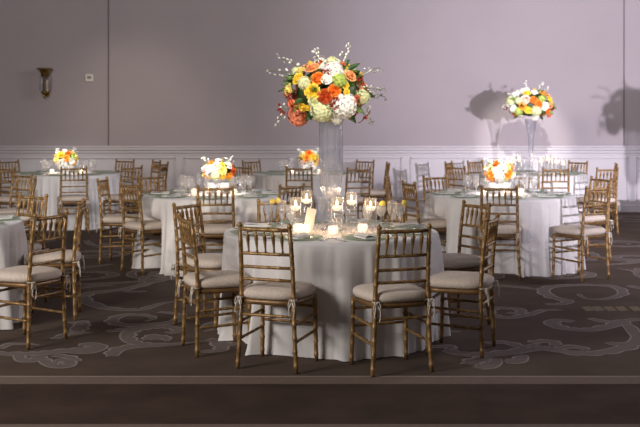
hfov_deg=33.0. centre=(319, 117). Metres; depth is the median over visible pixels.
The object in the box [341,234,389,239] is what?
charger plate
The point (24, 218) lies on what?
cushion
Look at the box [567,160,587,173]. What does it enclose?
chair
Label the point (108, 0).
trim
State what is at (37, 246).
cushion
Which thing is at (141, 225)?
cushion
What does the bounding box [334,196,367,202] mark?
cushion
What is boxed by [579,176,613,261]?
chair
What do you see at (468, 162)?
chair
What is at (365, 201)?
chair
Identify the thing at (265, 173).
charger plate
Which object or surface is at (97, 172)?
charger plate
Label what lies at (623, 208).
baseboard
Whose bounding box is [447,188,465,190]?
folded napkin
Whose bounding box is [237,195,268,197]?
charger plate
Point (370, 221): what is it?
charger plate
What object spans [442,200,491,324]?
chair
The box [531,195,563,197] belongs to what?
charger plate
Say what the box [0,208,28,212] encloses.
cushion
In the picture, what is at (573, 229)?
cushion
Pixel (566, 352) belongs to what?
floor
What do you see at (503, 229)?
cushion
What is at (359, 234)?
folded napkin
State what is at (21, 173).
charger plate
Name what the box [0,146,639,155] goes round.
trim
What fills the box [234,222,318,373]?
chair
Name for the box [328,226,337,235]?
votive candle
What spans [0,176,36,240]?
chair
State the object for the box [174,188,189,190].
folded napkin
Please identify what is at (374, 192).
cushion
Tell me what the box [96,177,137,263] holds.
chair
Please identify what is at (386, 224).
charger plate
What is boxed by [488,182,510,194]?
flower bowl
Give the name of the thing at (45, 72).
wall sconce
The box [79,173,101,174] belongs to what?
charger plate
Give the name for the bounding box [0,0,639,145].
wall
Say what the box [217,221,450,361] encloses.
tablecloth
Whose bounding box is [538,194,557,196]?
folded napkin
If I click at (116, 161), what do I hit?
chair
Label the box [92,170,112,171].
charger plate
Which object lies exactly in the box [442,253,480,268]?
cushion
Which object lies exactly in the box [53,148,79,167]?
flower arrangement
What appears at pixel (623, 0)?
trim
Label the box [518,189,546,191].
charger plate
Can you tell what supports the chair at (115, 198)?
on the floor
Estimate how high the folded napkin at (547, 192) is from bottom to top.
0.028 m
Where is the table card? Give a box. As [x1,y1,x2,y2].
[304,208,316,230]
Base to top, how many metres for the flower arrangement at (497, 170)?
0.292 m
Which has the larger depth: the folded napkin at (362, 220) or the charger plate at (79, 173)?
the charger plate at (79, 173)
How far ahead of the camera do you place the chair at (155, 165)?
16.82 m
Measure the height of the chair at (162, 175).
0.926 m
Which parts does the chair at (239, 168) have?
post, post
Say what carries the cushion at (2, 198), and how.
on the chair at (4, 200)
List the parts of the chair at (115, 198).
leg, seat, post, rail, post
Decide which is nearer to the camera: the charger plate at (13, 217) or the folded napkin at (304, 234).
the folded napkin at (304, 234)
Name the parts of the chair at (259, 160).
post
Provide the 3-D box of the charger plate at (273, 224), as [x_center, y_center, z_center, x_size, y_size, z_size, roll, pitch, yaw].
[-0.465,0.805,8.056,0.332,0.016,0.332,0,0,0]
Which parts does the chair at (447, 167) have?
post, rail, post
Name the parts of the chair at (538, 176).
rail, post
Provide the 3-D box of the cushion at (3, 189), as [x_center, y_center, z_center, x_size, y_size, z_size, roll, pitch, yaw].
[-4.702,1.095,16.757,0.432,0.077,0.426,0,0,41]
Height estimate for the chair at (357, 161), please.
0.926 m
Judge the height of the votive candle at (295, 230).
0.067 m
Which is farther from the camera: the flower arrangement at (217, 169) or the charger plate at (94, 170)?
the charger plate at (94, 170)
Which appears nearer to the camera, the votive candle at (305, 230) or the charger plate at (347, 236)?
the charger plate at (347, 236)
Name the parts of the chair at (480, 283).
leg, leg, seat, post, rail, rail, rail, post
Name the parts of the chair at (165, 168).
post, post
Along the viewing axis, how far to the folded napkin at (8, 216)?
8.65 m
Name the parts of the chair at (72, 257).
leg, seat, post, post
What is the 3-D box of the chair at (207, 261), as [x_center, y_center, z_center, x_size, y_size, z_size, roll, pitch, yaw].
[-0.859,1.114,8.341,0.459,0.926,0.428,0,0,29]
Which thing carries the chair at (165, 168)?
on the floor
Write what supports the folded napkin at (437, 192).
on the tablecloth at (539, 217)
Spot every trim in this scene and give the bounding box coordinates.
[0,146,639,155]
[108,0,108,145]
[623,0,624,145]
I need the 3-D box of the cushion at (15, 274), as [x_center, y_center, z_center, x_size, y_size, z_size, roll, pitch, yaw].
[-2.072,1.095,7.624,0.432,0.077,0.426,0,0,26]
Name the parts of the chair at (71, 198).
leg, post, seat, rail, rail, leg, post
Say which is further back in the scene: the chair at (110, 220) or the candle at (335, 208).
the chair at (110, 220)
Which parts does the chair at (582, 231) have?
leg, leg, seat, post, rail, rail, rail, rail, post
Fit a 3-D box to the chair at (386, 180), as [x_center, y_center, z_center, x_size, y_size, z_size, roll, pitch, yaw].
[0.953,1.114,12.065,0.459,0.926,0.428,0,0,10]
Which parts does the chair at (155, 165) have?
post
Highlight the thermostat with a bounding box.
[85,74,92,81]
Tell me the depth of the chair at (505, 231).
10.49 m
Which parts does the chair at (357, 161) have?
post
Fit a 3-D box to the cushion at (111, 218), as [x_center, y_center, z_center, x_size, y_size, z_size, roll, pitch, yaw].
[-2.170,1.095,11.828,0.432,0.077,0.426,0,0,6]
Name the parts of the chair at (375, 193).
seat, post, post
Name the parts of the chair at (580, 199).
post, seat, rail, post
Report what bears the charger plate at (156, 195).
on the tablecloth at (154, 208)
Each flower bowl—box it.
[58,164,73,172]
[207,182,229,193]
[301,165,316,172]
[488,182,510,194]
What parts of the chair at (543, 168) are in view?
post, rail, rail, post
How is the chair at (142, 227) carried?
on the floor
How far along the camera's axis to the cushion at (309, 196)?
14.65 m
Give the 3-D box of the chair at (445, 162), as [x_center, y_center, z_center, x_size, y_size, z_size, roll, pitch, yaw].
[2.143,1.114,16.320,0.459,0.926,0.428,0,0,23]
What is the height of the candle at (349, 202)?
0.078 m
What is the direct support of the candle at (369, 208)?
on the glass cylinder
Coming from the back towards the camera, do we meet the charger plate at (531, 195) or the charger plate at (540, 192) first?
the charger plate at (540, 192)
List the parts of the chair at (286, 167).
post, rail, post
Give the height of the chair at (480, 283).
0.926 m
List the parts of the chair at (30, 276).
leg, seat, post, rail, rail, rail, rail, post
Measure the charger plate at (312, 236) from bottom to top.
0.016 m
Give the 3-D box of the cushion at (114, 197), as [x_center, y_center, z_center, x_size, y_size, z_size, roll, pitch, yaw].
[-2.744,1.095,14.999,0.432,0.077,0.426,0,0,43]
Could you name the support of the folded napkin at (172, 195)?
on the charger plate at (156, 195)
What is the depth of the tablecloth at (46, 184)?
15.19 m
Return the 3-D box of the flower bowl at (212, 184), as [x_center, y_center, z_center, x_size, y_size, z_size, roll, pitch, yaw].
[-1.081,0.749,11.500,0.245,0.129,0.239,0,0,0]
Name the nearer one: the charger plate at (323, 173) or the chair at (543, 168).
the chair at (543, 168)
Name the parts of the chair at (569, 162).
rail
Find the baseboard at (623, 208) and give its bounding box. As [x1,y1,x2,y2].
[1,205,639,212]
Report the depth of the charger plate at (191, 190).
11.80 m
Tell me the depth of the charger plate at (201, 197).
10.87 m
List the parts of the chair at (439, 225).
post, post, seat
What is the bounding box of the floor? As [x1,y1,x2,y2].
[0,213,639,426]
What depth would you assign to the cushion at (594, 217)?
11.77 m
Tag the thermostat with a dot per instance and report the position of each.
(88, 77)
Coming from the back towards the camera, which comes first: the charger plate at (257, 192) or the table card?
the charger plate at (257, 192)
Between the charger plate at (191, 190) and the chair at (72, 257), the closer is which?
the chair at (72, 257)
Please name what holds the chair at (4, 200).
on the floor
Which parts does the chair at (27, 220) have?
post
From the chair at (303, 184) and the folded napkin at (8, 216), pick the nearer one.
the folded napkin at (8, 216)
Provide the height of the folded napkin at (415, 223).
0.028 m
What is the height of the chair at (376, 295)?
0.926 m
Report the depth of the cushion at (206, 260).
8.16 m
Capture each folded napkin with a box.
[0,215,12,218]
[151,191,169,193]
[161,194,180,196]
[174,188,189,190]
[242,231,268,233]
[243,222,271,226]
[244,193,261,196]
[248,189,266,190]
[262,191,277,193]
[287,232,309,238]
[291,218,304,222]
[349,218,368,222]
[354,232,376,238]
[389,222,417,226]
[435,191,454,193]
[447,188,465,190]
[457,194,475,196]
[524,189,539,190]
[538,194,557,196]
[546,191,565,193]
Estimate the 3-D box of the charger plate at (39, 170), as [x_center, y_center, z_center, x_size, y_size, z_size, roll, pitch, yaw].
[-4.127,0.805,16.317,0.332,0.016,0.332,0,0,0]
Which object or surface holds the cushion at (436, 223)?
on the chair at (439, 225)
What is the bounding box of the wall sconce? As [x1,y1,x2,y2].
[36,68,51,98]
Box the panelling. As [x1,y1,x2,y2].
[0,153,639,204]
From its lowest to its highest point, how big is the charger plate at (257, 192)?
0.016 m
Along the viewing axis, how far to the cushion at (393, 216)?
11.90 m
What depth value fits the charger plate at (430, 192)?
11.42 m
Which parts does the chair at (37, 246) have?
post, rail, rail, post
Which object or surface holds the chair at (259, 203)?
on the floor
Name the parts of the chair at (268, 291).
post, leg, rail, rail, rail, rail, seat, post, leg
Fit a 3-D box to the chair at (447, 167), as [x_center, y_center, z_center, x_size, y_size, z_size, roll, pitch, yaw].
[2.037,1.114,15.027,0.459,0.926,0.428,0,0,-38]
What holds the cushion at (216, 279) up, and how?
on the chair at (198, 282)
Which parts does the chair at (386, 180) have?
post, post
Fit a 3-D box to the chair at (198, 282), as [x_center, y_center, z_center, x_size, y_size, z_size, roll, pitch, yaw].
[-0.717,1.114,7.371,0.459,0.926,0.428,0,0,-20]
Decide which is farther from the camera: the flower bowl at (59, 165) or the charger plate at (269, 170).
the charger plate at (269, 170)
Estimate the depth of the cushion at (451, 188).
16.22 m
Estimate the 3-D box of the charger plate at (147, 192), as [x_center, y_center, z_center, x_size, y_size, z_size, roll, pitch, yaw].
[-1.697,0.805,11.500,0.332,0.016,0.332,0,0,0]
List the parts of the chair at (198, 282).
post, rail, rail, rail, post, seat, leg, leg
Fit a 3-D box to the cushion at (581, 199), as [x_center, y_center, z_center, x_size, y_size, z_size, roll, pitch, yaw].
[3.732,1.095,14.549,0.426,0.077,0.432,0,0,-24]
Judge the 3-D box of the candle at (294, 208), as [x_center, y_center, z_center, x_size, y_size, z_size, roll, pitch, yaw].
[-0.178,0.636,7.870,0.072,0.078,0.071,0,0,0]
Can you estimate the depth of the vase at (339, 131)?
7.80 m
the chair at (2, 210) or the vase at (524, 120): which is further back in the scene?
the vase at (524, 120)
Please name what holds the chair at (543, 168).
on the floor
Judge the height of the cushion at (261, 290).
0.077 m
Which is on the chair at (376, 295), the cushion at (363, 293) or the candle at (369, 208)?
the cushion at (363, 293)
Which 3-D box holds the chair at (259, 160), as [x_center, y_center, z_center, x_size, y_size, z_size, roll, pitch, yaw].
[-0.935,1.114,16.698,0.428,0.926,0.459,0,0,-42]
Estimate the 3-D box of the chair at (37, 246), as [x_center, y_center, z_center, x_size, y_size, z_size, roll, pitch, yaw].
[-2.607,1.114,9.209,0.428,0.926,0.459,0,0,34]
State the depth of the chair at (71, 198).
14.68 m
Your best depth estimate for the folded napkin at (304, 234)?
7.25 m
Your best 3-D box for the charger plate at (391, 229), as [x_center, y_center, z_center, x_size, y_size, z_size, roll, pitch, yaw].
[0.625,0.805,7.604,0.332,0.016,0.332,0,0,0]
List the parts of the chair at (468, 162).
post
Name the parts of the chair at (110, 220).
post, post, seat, leg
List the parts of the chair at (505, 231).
post, rail, rail, rail, rail, seat, post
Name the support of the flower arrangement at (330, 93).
in the vase at (339, 131)
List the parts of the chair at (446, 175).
post, rail, post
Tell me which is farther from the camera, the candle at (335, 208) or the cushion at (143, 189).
the cushion at (143, 189)
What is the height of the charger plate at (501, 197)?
0.016 m
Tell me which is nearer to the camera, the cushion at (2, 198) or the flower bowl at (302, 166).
the cushion at (2, 198)
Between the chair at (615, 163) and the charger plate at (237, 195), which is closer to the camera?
the charger plate at (237, 195)
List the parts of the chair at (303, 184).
post, rail, post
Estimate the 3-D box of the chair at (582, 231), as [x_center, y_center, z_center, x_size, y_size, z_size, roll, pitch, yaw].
[2.569,1.114,10.616,0.428,0.926,0.459,0,0,-36]
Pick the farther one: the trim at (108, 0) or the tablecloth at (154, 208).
the trim at (108, 0)
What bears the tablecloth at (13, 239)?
on the floor
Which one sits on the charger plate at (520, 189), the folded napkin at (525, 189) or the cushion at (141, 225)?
the folded napkin at (525, 189)
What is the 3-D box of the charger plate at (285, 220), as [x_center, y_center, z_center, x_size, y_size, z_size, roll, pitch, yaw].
[-0.146,0.805,8.375,0.332,0.016,0.332,0,0,0]
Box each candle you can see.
[291,200,299,210]
[293,223,302,231]
[300,224,310,232]
[302,193,310,203]
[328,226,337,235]
[332,201,341,210]
[347,195,355,204]
[366,201,374,210]
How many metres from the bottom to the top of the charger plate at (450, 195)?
0.016 m
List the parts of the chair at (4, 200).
seat, post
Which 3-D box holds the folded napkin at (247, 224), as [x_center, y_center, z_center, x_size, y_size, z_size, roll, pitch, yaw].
[-0.465,0.793,8.056,0.200,0.028,0.102,0,0,23]
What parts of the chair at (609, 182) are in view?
post, seat, rail, rail, post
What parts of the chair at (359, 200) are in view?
post, seat, rail, rail, rail, rail, post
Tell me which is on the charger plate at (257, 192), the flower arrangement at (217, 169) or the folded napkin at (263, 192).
the folded napkin at (263, 192)
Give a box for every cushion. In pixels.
[0,195,27,201]
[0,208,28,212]
[0,212,32,220]
[0,265,61,282]
[1,186,9,191]
[24,250,81,263]
[27,241,41,252]
[57,194,88,201]
[102,214,137,222]
[104,194,137,200]
[124,220,161,230]
[130,186,156,189]
[134,189,162,194]
[179,253,222,268]
[183,270,250,288]
[194,224,236,233]
[243,281,315,300]
[289,195,315,200]
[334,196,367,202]
[352,283,425,302]
[360,189,385,195]
[387,212,422,220]
[406,218,445,228]
[430,271,493,288]
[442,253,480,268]
[451,188,476,189]
[478,224,520,234]
[554,224,605,235]
[578,196,614,202]
[579,213,605,221]
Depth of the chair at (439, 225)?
11.11 m
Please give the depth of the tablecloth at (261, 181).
15.21 m
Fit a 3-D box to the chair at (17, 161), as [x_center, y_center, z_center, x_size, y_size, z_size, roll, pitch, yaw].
[-4.712,1.114,16.765,0.459,0.926,0.428,0,0,41]
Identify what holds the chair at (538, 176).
on the floor
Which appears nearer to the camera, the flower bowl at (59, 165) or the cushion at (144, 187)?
the flower bowl at (59, 165)
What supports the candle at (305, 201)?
on the glass cylinder
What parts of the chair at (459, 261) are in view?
leg, post, seat, rail, rail, rail, rail, post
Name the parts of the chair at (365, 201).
post, rail, post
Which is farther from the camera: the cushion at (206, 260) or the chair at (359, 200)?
the chair at (359, 200)
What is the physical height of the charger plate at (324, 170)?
0.016 m
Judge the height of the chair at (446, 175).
0.926 m
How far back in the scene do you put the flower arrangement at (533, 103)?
15.73 m
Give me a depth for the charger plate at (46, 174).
15.31 m
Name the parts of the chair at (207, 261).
post, rail, rail, seat, post, leg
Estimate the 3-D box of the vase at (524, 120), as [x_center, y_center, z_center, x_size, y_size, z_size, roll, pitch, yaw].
[3.106,0.413,15.900,0.216,0.799,0.207,0,0,0]
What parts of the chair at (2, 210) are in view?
post, rail, post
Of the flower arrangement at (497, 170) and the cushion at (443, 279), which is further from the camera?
the flower arrangement at (497, 170)
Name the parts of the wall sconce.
crown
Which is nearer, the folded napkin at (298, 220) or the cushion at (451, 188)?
the folded napkin at (298, 220)
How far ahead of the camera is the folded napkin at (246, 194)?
11.09 m
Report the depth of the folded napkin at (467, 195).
11.07 m
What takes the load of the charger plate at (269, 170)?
on the tablecloth at (261, 181)
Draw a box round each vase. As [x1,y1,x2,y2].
[319,131,342,230]
[524,120,536,172]
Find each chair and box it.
[0,159,19,208]
[0,167,35,229]
[0,173,32,239]
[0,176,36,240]
[0,210,70,348]
[16,192,48,301]
[24,198,84,320]
[57,166,89,233]
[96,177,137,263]
[102,165,142,233]
[114,159,134,205]
[118,181,161,274]
[127,159,160,213]
[133,162,168,213]
[136,174,164,213]
[171,200,222,328]
[177,212,251,356]
[194,185,236,253]
[234,165,253,189]
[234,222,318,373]
[242,159,260,189]
[257,198,299,222]
[276,183,304,220]
[285,166,315,218]
[332,167,372,220]
[349,223,434,376]
[355,159,374,218]
[360,162,389,220]
[362,197,404,222]
[384,175,422,221]
[401,180,446,252]
[422,174,448,203]
[425,213,499,357]
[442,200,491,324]
[444,160,476,189]
[446,165,467,189]
[467,160,483,188]
[478,185,521,279]
[508,175,539,189]
[541,167,569,192]
[551,185,611,281]
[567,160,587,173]
[577,167,619,235]
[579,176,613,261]
[587,162,617,227]
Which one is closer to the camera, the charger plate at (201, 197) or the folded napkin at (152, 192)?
the charger plate at (201, 197)
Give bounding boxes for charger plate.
[0,215,20,219]
[21,173,43,174]
[36,170,57,171]
[46,174,68,175]
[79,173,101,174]
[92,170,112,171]
[97,172,118,173]
[145,192,175,194]
[156,195,187,197]
[167,189,196,191]
[194,196,225,198]
[230,230,275,234]
[235,223,279,227]
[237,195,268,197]
[242,189,271,191]
[256,192,285,194]
[265,173,285,174]
[269,170,288,171]
[275,234,322,239]
[280,219,321,223]
[323,173,345,174]
[324,170,342,171]
[338,219,380,223]
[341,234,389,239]
[382,223,425,227]
[391,229,431,234]
[430,192,460,194]
[450,195,479,197]
[494,196,526,198]
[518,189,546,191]
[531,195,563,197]
[540,192,571,194]
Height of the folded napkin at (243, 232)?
0.028 m
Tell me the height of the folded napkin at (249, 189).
0.028 m
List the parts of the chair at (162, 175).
post, rail, rail, post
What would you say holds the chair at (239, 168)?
on the floor
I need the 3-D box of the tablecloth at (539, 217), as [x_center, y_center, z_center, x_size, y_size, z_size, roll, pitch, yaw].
[1.915,1.194,11.491,1.752,0.759,1.693,0,0,0]
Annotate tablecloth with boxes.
[0,215,31,329]
[7,171,124,230]
[132,190,290,276]
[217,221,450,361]
[251,171,361,220]
[422,190,585,277]
[477,171,587,212]
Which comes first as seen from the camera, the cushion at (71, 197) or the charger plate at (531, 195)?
the charger plate at (531, 195)
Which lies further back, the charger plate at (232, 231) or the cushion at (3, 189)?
the cushion at (3, 189)
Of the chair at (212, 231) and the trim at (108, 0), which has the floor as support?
the chair at (212, 231)
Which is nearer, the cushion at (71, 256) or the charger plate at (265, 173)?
the cushion at (71, 256)
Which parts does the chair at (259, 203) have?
post, rail, post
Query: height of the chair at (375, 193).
0.926 m
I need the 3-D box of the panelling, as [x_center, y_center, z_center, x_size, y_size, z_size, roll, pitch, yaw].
[-1.308,1.020,18.041,24.616,0.900,0.037,0,0,0]
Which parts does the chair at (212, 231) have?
post, seat, rail, rail, rail, rail, post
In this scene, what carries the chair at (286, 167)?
on the floor
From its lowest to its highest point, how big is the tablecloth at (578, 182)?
0.759 m
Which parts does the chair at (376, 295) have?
leg, post, seat, rail, rail, rail, rail, leg, post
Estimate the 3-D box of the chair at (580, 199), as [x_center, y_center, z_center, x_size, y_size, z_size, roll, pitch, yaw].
[3.737,1.114,14.538,0.428,0.926,0.459,0,0,-24]
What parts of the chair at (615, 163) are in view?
post, post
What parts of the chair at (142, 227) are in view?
post, rail, rail, rail, rail, post, seat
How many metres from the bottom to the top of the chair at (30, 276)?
0.926 m
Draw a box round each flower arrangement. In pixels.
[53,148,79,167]
[201,156,236,181]
[266,42,386,126]
[297,148,320,164]
[483,156,517,182]
[502,80,556,120]
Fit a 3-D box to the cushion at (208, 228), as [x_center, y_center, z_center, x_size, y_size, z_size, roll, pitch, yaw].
[-1.036,1.095,10.717,0.426,0.077,0.432,0,0,-5]
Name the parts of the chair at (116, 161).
post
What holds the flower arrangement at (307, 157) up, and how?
in the flower bowl at (302, 166)

